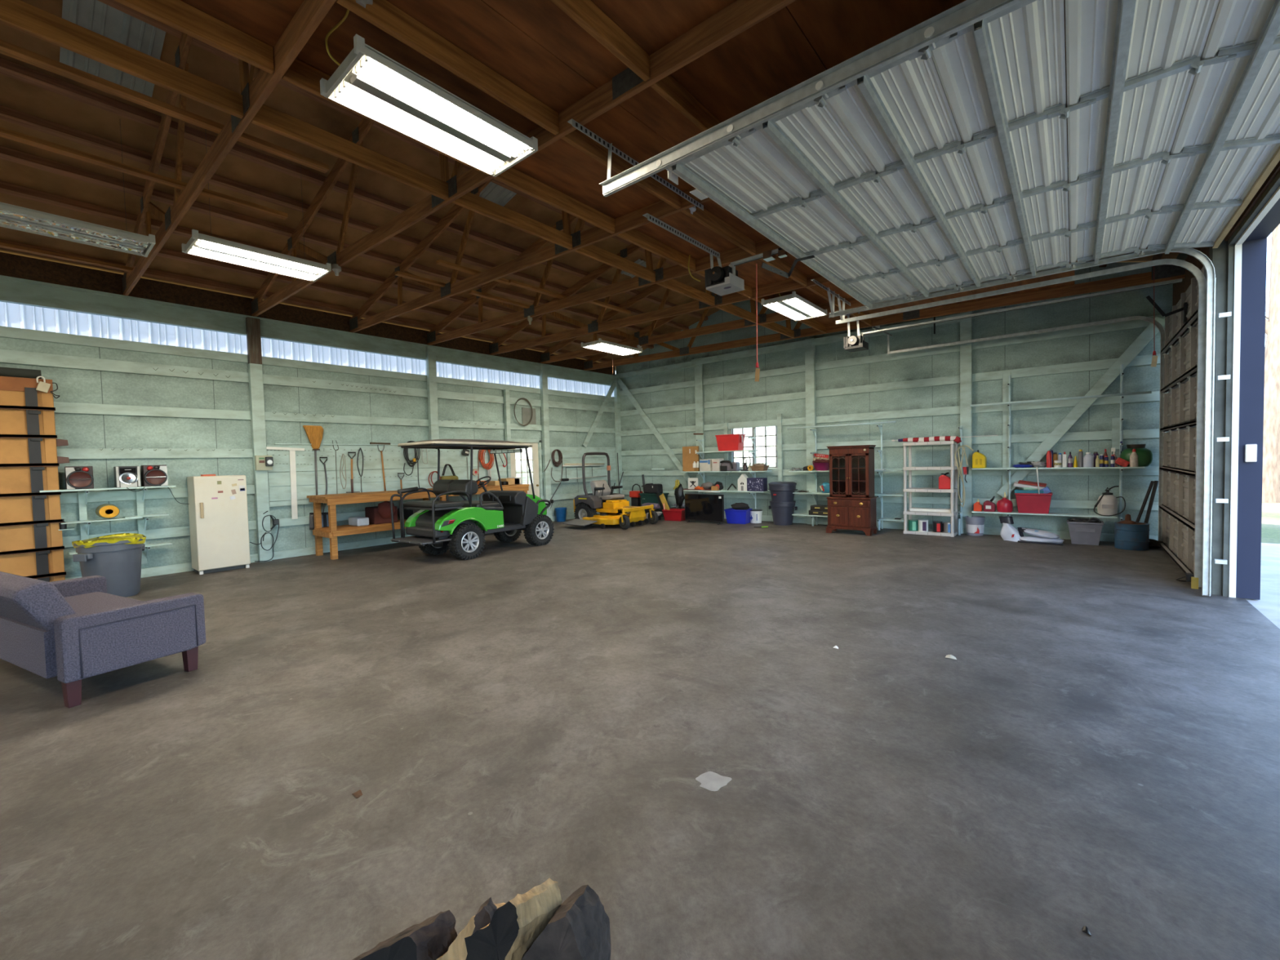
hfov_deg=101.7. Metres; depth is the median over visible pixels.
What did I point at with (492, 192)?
sheet
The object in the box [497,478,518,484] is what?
wooden box
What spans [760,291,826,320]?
fluorescent light
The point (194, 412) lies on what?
wall
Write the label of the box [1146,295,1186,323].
opener
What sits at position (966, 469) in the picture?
cables
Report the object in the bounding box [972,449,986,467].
gas can
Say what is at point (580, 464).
pipe
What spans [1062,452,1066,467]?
bottle
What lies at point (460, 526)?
golf cart
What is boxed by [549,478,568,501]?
string trimmer
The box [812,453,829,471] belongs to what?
basket
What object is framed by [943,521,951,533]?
paint can
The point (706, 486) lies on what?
cushion
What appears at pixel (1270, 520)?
ground
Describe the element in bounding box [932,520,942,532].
paint can
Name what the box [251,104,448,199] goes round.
joist
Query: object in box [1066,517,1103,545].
storage tote
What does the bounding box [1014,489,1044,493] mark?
box
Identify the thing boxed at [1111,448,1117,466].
spray bottle
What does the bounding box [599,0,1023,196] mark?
door track
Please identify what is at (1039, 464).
plastic bag
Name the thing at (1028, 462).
glove
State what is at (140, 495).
post
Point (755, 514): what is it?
bucket
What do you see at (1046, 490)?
packet
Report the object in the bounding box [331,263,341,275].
socket
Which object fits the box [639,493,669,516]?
storage tote
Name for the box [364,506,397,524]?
storage box
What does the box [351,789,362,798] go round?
dry leaf
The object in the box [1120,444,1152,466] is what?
pot
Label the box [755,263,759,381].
pull cord
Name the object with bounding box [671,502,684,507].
rag
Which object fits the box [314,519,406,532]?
shelf
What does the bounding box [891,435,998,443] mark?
flag
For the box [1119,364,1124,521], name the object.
post
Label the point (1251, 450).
outlet cover
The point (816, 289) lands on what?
joist
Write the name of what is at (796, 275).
joist
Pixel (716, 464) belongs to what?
product box
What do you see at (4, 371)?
metal bar
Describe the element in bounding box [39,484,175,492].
shelf board
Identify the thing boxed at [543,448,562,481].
air hose
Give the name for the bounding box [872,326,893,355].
hanger
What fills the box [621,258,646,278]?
sheet
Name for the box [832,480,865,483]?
shelf
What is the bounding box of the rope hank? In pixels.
[339,453,346,488]
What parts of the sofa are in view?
panel, backrest, leg, arm, arm, leg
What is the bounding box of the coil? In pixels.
[428,471,439,487]
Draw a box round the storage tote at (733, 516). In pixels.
[724,507,752,524]
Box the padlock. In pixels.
[35,376,50,392]
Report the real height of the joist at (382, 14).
0.140 m
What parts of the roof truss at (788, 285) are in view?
gusset plate, gusset plate, gusset plate, gusset plate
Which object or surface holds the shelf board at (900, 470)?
on the post at (815, 429)
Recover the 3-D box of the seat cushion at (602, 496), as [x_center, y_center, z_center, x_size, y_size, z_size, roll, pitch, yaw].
[-0.713,0.401,12.441,0.527,0.120,0.480,0,3,38]
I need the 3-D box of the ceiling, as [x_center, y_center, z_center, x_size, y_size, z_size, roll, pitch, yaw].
[-2.478,-3.469,4.208,12.296,1.873,20.200,0,3,40]
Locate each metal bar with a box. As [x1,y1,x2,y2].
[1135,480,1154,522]
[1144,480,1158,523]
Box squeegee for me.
[369,442,390,491]
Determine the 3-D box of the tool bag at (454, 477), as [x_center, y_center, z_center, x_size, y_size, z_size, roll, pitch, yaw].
[-4.042,-0.144,11.019,0.140,0.391,0.400,0,3,40]
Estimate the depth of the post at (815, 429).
11.35 m
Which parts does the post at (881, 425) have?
foot post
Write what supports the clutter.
on the floor
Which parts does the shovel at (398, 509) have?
blade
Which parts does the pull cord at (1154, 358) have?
cord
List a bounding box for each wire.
[324,8,349,66]
[688,254,700,281]
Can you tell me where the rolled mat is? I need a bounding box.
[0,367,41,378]
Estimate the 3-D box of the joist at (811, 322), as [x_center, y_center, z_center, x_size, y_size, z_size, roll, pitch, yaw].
[3.090,-2.859,9.446,0.042,0.140,1.447,0,3,40]
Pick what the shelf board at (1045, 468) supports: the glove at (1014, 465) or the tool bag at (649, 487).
the glove at (1014, 465)
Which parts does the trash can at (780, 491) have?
lid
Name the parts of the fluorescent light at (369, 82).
plate, plate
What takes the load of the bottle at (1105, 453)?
on the shelf board at (1045, 468)
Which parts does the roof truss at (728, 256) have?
gusset plate, gusset plate, gusset plate, gusset plate, gusset plate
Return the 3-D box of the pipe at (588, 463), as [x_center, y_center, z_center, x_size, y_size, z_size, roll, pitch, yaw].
[-1.485,-0.432,14.136,0.044,0.056,1.480,0,3,40]
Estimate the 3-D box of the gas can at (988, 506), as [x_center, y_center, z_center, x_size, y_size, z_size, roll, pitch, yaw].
[6.214,0.422,9.265,0.170,0.274,0.145,0,3,40]
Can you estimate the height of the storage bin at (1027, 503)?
0.342 m
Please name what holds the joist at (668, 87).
attached to the ceiling
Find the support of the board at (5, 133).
on the roof truss
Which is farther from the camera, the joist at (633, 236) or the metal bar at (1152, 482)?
the metal bar at (1152, 482)
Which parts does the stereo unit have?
trim, trim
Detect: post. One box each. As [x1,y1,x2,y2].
[77,490,90,540]
[135,488,150,564]
[696,438,704,493]
[748,428,755,508]
[809,427,817,526]
[876,423,883,530]
[957,426,962,535]
[1007,375,1010,515]
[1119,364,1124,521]
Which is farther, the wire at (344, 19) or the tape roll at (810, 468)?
the tape roll at (810, 468)
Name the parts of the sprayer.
tank, pump handle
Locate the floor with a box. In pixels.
[0,516,1279,959]
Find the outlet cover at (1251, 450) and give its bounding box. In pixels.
[1244,444,1257,462]
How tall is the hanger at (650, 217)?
0.267 m
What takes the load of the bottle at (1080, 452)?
on the shelf board at (1045, 468)
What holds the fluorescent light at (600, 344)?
hanging from the ceiling
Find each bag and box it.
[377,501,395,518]
[440,463,458,479]
[644,483,662,493]
[730,502,749,510]
[746,477,767,491]
[999,515,1023,542]
[1017,528,1059,538]
[1017,536,1064,545]
[1030,461,1046,467]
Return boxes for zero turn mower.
[562,452,657,528]
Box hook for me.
[933,316,935,333]
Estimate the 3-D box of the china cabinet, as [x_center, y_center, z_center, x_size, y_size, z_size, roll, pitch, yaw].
[4.068,0.185,10.062,0.839,1.692,0.423,0,3,40]
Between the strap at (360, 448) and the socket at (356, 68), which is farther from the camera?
the strap at (360, 448)
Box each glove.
[1012,463,1033,467]
[1018,461,1034,467]
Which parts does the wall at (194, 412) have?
post, post, plate, post, post, post, post, corner post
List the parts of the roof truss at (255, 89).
gusset plate, gusset plate, gusset plate, gusset plate, gusset plate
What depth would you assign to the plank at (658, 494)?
13.40 m
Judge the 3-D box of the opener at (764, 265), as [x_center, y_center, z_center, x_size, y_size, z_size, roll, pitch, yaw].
[1.468,-2.135,5.238,0.525,0.135,0.257,-1,2,5]
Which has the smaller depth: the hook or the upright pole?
the hook
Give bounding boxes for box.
[254,455,273,470]
[348,516,368,526]
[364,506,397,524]
[403,508,420,519]
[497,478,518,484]
[501,481,507,484]
[506,476,520,484]
[699,458,714,471]
[711,459,724,471]
[711,485,719,490]
[909,507,950,512]
[1013,480,1044,489]
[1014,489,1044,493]
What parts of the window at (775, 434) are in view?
frame, frame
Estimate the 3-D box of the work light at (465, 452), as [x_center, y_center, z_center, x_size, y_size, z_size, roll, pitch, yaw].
[-3.785,-0.598,11.333,0.098,0.151,0.152,0,3,40]
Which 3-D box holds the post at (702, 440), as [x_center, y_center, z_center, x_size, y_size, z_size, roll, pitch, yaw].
[1.531,-0.283,13.150,0.030,1.514,0.303,0,3,40]
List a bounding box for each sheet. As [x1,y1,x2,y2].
[479,182,516,206]
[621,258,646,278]
[682,445,699,471]
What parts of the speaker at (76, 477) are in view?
trim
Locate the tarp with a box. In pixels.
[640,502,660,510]
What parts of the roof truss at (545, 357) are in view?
gusset plate, gusset plate, gusset plate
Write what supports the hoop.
hanging from the wall at (194, 412)
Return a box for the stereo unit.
[113,466,141,487]
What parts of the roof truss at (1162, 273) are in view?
gusset plate, gusset plate, gusset plate, gusset plate, gusset plate, gusset plate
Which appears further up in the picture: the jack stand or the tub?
the tub
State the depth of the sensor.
5.56 m
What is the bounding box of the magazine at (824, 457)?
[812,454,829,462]
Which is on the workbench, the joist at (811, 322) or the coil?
the coil
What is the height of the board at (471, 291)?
0.040 m
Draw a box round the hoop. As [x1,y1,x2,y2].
[514,397,533,426]
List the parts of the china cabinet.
raised panel, door, door frame, drawer, waist moulding, cornice, moulding, raised panel, door, door frame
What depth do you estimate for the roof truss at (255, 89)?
4.21 m
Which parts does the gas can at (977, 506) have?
tank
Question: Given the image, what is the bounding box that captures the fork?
[332,440,338,489]
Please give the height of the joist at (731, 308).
0.140 m
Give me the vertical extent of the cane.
0.848 m
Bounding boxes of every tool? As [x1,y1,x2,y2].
[346,452,359,493]
[720,460,739,471]
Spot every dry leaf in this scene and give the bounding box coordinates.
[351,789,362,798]
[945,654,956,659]
[1081,925,1091,935]
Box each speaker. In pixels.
[64,466,93,489]
[140,464,168,486]
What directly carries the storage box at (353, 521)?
on the workbench
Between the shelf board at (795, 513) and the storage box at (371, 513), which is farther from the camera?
the shelf board at (795, 513)
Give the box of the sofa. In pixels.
[0,571,205,707]
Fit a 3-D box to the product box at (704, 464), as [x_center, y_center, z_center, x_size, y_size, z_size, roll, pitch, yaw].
[1.680,-0.369,13.021,0.304,0.297,0.224,0,3,40]
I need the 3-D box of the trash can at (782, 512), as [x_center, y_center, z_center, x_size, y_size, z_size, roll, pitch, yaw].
[3.203,0.733,11.690,0.562,0.520,0.562,-2,2,-5]
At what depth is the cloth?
8.85 m
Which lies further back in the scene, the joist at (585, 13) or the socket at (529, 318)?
the socket at (529, 318)
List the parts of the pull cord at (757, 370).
cord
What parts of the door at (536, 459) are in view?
casing, casing, casing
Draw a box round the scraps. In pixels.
[790,467,802,471]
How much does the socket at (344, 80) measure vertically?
0.042 m
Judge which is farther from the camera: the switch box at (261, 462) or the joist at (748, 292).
the switch box at (261, 462)
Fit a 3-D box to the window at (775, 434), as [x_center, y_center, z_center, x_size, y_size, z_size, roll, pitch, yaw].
[2.738,-0.767,12.511,1.280,1.120,0.060,0,3,40]
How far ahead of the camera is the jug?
8.32 m
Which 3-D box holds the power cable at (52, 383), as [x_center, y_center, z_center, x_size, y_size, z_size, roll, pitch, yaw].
[-7.489,-1.145,6.673,0.012,0.202,0.082,0,3,40]
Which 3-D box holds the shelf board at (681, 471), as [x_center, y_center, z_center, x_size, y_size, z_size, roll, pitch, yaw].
[1.682,-0.210,13.057,1.490,0.024,0.300,0,3,40]
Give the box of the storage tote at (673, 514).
[662,508,684,521]
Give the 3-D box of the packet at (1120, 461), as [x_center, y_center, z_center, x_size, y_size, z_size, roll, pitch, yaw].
[7.500,-0.274,8.107,0.179,0.160,0.050,0,3,40]
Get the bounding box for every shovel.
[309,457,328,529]
[397,472,406,518]
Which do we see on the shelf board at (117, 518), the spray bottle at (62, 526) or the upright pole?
the spray bottle at (62, 526)
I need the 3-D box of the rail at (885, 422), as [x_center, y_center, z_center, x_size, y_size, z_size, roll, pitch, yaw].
[4.122,-1.136,10.843,2.215,0.034,0.036,0,3,40]
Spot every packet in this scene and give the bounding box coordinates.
[1040,486,1051,493]
[1115,457,1129,466]
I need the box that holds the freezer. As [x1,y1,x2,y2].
[186,475,250,574]
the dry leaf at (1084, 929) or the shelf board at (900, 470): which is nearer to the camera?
the dry leaf at (1084, 929)
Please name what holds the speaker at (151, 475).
on the shelf board at (171, 486)
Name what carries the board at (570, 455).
attached to the wall at (194, 412)
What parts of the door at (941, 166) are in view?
corner plate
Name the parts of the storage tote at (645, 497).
lid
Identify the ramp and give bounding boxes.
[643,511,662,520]
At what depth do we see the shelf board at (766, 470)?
12.09 m
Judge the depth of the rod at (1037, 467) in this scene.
8.71 m
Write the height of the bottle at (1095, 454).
0.243 m
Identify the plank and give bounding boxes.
[656,492,663,515]
[659,493,670,510]
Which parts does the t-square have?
blade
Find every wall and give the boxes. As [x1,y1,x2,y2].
[0,252,622,579]
[614,262,1173,542]
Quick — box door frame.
[1172,160,1279,599]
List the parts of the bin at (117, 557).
handle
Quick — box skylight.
[59,0,165,97]
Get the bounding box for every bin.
[71,533,146,597]
[715,433,745,451]
[1014,492,1053,514]
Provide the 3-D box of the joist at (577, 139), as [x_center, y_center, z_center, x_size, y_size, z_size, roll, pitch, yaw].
[-0.099,-2.576,4.318,0.042,0.140,1.447,0,3,40]
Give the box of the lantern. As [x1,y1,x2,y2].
[737,473,747,491]
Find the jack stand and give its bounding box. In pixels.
[1120,514,1136,523]
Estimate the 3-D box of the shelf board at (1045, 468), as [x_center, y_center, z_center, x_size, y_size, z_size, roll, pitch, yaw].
[6.888,-0.199,8.725,2.236,0.024,0.300,0,3,40]
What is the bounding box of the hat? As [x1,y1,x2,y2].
[802,466,813,471]
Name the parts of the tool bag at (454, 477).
handle, handle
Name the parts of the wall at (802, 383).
post, post, post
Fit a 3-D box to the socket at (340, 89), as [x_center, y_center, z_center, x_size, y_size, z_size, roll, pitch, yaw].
[-1.809,-2.359,3.142,0.024,0.042,0.012,0,3,40]
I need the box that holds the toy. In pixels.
[819,482,829,493]
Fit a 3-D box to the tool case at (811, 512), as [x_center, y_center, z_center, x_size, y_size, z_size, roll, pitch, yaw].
[3.935,0.703,11.231,0.524,0.100,0.265,0,3,40]
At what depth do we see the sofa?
3.52 m
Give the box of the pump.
[740,456,751,471]
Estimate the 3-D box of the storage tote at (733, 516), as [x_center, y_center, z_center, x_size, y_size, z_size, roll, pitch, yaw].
[2.287,0.836,12.105,0.544,0.330,0.404,0,2,31]
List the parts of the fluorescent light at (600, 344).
plate, plate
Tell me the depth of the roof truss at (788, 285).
9.45 m
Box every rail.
[786,421,896,429]
[970,391,1151,406]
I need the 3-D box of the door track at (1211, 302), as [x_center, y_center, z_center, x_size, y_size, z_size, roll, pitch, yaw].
[4.244,-0.621,6.304,3.856,3.530,0.100,0,3,40]
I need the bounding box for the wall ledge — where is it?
[651,468,664,470]
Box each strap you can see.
[356,448,363,489]
[694,485,704,489]
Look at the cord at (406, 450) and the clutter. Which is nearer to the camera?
the clutter
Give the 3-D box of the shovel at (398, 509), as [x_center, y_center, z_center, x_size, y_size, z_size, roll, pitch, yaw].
[-4.706,0.326,10.286,0.050,0.939,0.200,0,3,40]
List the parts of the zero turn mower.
fender tank, seat, frame rail, fender tank, foot plate, plate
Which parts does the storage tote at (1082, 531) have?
panel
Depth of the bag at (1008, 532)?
8.75 m
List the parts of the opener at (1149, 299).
door plate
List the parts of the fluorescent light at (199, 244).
plate, hanging chain, hanging chain, plate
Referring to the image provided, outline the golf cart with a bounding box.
[390,439,554,559]
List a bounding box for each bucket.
[555,506,567,521]
[749,509,762,523]
[964,515,985,536]
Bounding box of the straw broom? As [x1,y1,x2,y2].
[302,425,323,495]
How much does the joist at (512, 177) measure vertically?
0.140 m
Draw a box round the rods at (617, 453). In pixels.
[617,453,623,493]
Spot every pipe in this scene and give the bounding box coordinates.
[561,464,604,466]
[564,462,604,465]
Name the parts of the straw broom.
handle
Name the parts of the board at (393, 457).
long shelf strip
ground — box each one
[515,462,1279,543]
[1244,542,1279,628]
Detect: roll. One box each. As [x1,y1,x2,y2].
[95,503,119,518]
[807,465,813,471]
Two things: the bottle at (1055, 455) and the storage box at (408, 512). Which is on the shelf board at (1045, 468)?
the bottle at (1055, 455)
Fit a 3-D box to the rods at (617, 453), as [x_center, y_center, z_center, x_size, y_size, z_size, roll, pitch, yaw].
[-0.571,0.086,15.093,0.165,1.752,0.168,-3,2,-29]
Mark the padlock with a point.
(44, 387)
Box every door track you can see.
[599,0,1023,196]
[828,248,1231,595]
[835,258,1206,586]
[888,315,1168,541]
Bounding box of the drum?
[1113,521,1150,551]
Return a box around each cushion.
[64,591,143,613]
[599,493,624,500]
[700,481,713,489]
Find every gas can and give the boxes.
[938,472,950,488]
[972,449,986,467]
[973,498,982,511]
[983,496,995,511]
[996,492,1013,512]
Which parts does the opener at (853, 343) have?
chain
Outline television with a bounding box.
[684,493,724,524]
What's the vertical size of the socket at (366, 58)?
0.042 m
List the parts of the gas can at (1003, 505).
tank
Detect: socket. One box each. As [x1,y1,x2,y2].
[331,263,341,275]
[333,88,337,98]
[337,84,342,93]
[342,79,346,88]
[351,479,353,493]
[354,65,358,74]
[355,0,373,8]
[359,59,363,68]
[364,54,368,62]
[527,315,532,324]
[688,205,697,214]
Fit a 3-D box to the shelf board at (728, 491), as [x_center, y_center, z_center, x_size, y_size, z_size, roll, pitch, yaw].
[2.000,0.265,12.819,2.422,0.024,0.300,0,3,40]
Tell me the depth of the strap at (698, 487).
13.07 m
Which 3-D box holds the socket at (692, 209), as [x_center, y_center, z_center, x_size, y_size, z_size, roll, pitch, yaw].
[0.483,-2.626,5.008,0.120,0.145,0.120,0,3,40]
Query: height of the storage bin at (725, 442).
0.390 m
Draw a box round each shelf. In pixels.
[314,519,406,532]
[832,466,865,468]
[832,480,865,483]
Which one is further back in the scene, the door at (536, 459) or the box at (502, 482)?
the door at (536, 459)
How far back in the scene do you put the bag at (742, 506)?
11.96 m
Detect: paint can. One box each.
[908,519,918,531]
[918,519,928,531]
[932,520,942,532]
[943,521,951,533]
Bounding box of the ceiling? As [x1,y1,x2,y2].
[0,0,1216,362]
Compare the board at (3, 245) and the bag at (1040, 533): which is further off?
the bag at (1040, 533)
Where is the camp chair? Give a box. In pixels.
[673,479,684,508]
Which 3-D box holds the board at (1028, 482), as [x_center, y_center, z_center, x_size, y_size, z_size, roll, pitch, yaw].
[6.703,0.058,8.906,0.382,0.104,0.201,0,3,40]
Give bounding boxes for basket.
[750,462,768,471]
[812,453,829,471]
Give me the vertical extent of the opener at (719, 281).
0.288 m
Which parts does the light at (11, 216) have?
hanging chain, plate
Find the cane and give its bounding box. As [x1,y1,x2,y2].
[478,449,479,479]
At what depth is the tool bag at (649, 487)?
13.79 m
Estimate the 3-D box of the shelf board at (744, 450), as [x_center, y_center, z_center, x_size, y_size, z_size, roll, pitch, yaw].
[2.106,-0.695,12.676,1.534,0.024,0.300,0,3,40]
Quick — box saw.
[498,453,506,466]
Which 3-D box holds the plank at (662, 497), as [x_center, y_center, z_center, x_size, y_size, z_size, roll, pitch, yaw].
[0.660,0.676,13.190,0.056,0.664,0.481,-3,3,-37]
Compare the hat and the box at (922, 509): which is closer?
the box at (922, 509)
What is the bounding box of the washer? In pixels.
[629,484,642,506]
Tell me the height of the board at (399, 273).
0.040 m
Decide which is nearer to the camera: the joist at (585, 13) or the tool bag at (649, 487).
the joist at (585, 13)
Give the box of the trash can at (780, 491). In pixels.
[767,481,797,502]
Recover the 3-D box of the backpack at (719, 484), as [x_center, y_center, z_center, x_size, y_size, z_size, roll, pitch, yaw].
[1.925,0.143,12.856,0.271,0.220,0.220,0,3,40]
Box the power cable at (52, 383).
[50,382,59,398]
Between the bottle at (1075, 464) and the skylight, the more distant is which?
the bottle at (1075, 464)
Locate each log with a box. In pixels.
[356,910,457,959]
[436,902,505,959]
[466,880,560,959]
[474,897,494,925]
[522,884,612,959]
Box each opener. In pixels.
[704,133,1177,296]
[760,255,814,278]
[843,278,1182,352]
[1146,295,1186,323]
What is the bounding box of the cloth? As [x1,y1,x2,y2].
[1018,487,1038,490]
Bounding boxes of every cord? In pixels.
[249,511,279,561]
[403,440,420,488]
[478,449,493,480]
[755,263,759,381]
[954,444,973,506]
[1151,266,1157,367]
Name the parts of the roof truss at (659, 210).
gusset plate, gusset plate, gusset plate, gusset plate, gusset plate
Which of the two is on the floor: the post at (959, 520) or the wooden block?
the post at (959, 520)
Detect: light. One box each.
[0,124,155,257]
[181,128,331,281]
[320,34,537,177]
[462,448,469,456]
[581,315,642,355]
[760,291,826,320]
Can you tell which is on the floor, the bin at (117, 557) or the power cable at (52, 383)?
the bin at (117, 557)
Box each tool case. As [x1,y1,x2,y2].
[808,510,827,515]
[810,504,827,511]
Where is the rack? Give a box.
[565,466,599,481]
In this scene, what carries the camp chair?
on the floor
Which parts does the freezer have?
handle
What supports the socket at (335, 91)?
attached to the fluorescent light at (369, 82)
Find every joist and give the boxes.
[0,0,243,118]
[114,0,274,74]
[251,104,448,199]
[281,58,488,175]
[336,0,559,135]
[452,191,572,249]
[493,167,614,233]
[550,0,649,81]
[560,128,680,208]
[573,244,655,282]
[615,228,695,271]
[650,74,721,131]
[656,279,715,306]
[681,207,755,255]
[695,270,751,297]
[715,303,759,324]
[751,295,772,303]
[759,255,806,286]
[760,322,794,337]
[798,318,826,333]
[806,284,842,308]
[847,307,871,325]
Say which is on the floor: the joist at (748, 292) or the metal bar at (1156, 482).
the metal bar at (1156, 482)
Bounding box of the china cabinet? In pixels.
[826,444,876,536]
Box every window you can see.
[0,301,613,396]
[732,426,777,470]
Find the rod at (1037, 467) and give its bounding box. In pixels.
[1036,466,1039,493]
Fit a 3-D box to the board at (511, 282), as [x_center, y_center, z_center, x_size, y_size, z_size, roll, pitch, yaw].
[-1.451,-2.837,7.851,0.085,0.040,1.250,0,3,40]
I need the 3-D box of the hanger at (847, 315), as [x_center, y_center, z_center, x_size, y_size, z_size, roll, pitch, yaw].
[3.647,-2.647,8.953,0.270,0.455,0.082,0,3,40]
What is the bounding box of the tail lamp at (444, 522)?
[440,519,455,527]
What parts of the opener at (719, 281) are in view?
chain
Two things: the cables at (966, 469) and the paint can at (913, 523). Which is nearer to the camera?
the cables at (966, 469)
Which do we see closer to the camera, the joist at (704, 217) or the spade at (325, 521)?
the joist at (704, 217)
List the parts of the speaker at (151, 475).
trim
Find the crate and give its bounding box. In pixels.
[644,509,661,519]
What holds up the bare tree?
on the ground at (1270, 520)
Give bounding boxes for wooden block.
[487,480,499,485]
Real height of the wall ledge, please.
0.040 m
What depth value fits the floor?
2.65 m
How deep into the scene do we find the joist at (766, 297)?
7.93 m
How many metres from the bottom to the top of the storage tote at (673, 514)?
0.270 m
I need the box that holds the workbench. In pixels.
[306,484,528,559]
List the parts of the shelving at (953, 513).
post, post, shelf, shelf, shelf, shelf, shelf, post, post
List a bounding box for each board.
[0,39,328,173]
[0,126,288,219]
[0,241,133,271]
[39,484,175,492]
[60,517,142,524]
[68,542,172,555]
[122,513,168,518]
[266,443,506,506]
[395,271,446,287]
[435,259,510,284]
[468,289,530,308]
[508,279,568,298]
[549,446,616,484]
[588,300,630,314]
[679,471,731,472]
[683,489,769,492]
[697,449,758,453]
[731,470,772,471]
[788,469,903,471]
[791,512,827,516]
[792,491,903,496]
[878,517,903,521]
[971,466,1145,469]
[971,510,1117,518]
[1017,480,1046,486]
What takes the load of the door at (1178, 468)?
in the door frame
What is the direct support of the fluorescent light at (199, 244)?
hanging from the ceiling
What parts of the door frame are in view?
post, jamb trim, lintel trim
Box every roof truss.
[121,0,336,296]
[251,0,796,316]
[349,4,1218,333]
[426,49,1204,345]
[488,198,1155,355]
[540,247,1147,364]
[583,252,1186,370]
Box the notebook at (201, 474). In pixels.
[200,474,215,475]
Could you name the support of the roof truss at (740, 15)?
attached to the ceiling
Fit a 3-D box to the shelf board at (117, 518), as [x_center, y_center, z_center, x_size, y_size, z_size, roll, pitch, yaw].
[-7.261,0.542,7.038,0.260,0.014,0.760,0,3,40]
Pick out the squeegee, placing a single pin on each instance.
(383, 443)
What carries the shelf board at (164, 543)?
on the post at (82, 495)
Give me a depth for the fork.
9.39 m
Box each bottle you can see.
[58,519,74,530]
[1046,450,1051,467]
[1050,449,1053,467]
[1053,452,1057,467]
[1057,453,1062,466]
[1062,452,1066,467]
[1067,452,1072,467]
[1073,456,1077,467]
[1078,449,1083,466]
[1093,451,1098,466]
[1095,455,1099,466]
[1103,448,1107,466]
[1110,454,1115,466]
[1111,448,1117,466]
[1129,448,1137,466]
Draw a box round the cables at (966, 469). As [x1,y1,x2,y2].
[962,466,968,482]
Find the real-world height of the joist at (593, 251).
0.140 m
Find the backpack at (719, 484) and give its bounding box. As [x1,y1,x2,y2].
[712,481,723,490]
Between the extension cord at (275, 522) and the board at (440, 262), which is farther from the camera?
the extension cord at (275, 522)
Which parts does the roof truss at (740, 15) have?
gusset plate, gusset plate, gusset plate, gusset plate, gusset plate, gusset plate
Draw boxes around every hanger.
[567,118,703,210]
[642,213,722,269]
[811,279,850,323]
[844,311,860,337]
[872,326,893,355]
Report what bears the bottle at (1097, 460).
on the shelf board at (1045, 468)
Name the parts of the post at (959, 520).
foot post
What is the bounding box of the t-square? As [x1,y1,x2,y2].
[266,446,304,519]
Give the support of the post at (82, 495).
attached to the wall at (194, 412)
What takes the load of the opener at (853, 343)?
hanging from the hanger at (847, 315)
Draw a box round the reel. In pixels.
[472,468,479,475]
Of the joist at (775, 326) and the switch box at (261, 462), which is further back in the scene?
the joist at (775, 326)
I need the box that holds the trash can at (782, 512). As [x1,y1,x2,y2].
[768,500,797,525]
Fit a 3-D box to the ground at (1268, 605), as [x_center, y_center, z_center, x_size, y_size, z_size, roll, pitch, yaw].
[2.044,1.587,-1.363,2.300,0.148,24.380,0,3,40]
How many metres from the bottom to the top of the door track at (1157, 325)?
3.510 m
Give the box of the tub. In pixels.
[1053,460,1061,467]
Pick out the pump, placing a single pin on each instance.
(745, 467)
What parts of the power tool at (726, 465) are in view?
motor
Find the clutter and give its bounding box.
[1149,538,1163,547]
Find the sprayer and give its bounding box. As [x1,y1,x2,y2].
[1093,485,1125,515]
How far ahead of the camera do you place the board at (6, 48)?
3.55 m
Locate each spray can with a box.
[1099,453,1103,466]
[1104,456,1108,466]
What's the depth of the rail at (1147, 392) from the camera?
8.49 m
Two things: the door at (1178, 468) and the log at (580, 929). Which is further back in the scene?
the door at (1178, 468)
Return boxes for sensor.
[1175,573,1198,589]
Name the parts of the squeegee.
handle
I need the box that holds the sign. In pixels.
[688,477,697,488]
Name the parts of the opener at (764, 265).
arm, door plate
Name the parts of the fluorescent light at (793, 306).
plate, plate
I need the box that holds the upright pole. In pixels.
[641,474,644,491]
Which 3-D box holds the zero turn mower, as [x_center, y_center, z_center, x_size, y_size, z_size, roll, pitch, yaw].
[-0.730,0.208,12.187,1.758,1.751,1.806,0,3,38]
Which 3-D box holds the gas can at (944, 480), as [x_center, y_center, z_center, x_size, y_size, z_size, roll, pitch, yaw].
[5.579,0.011,9.513,0.203,0.307,0.180,0,3,40]
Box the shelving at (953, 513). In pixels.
[902,440,958,537]
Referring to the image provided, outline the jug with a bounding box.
[1083,452,1093,466]
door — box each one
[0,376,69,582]
[506,438,542,499]
[656,0,1279,309]
[1159,266,1206,588]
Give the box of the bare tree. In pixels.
[1262,223,1279,502]
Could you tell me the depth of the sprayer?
8.22 m
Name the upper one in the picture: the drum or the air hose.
the air hose

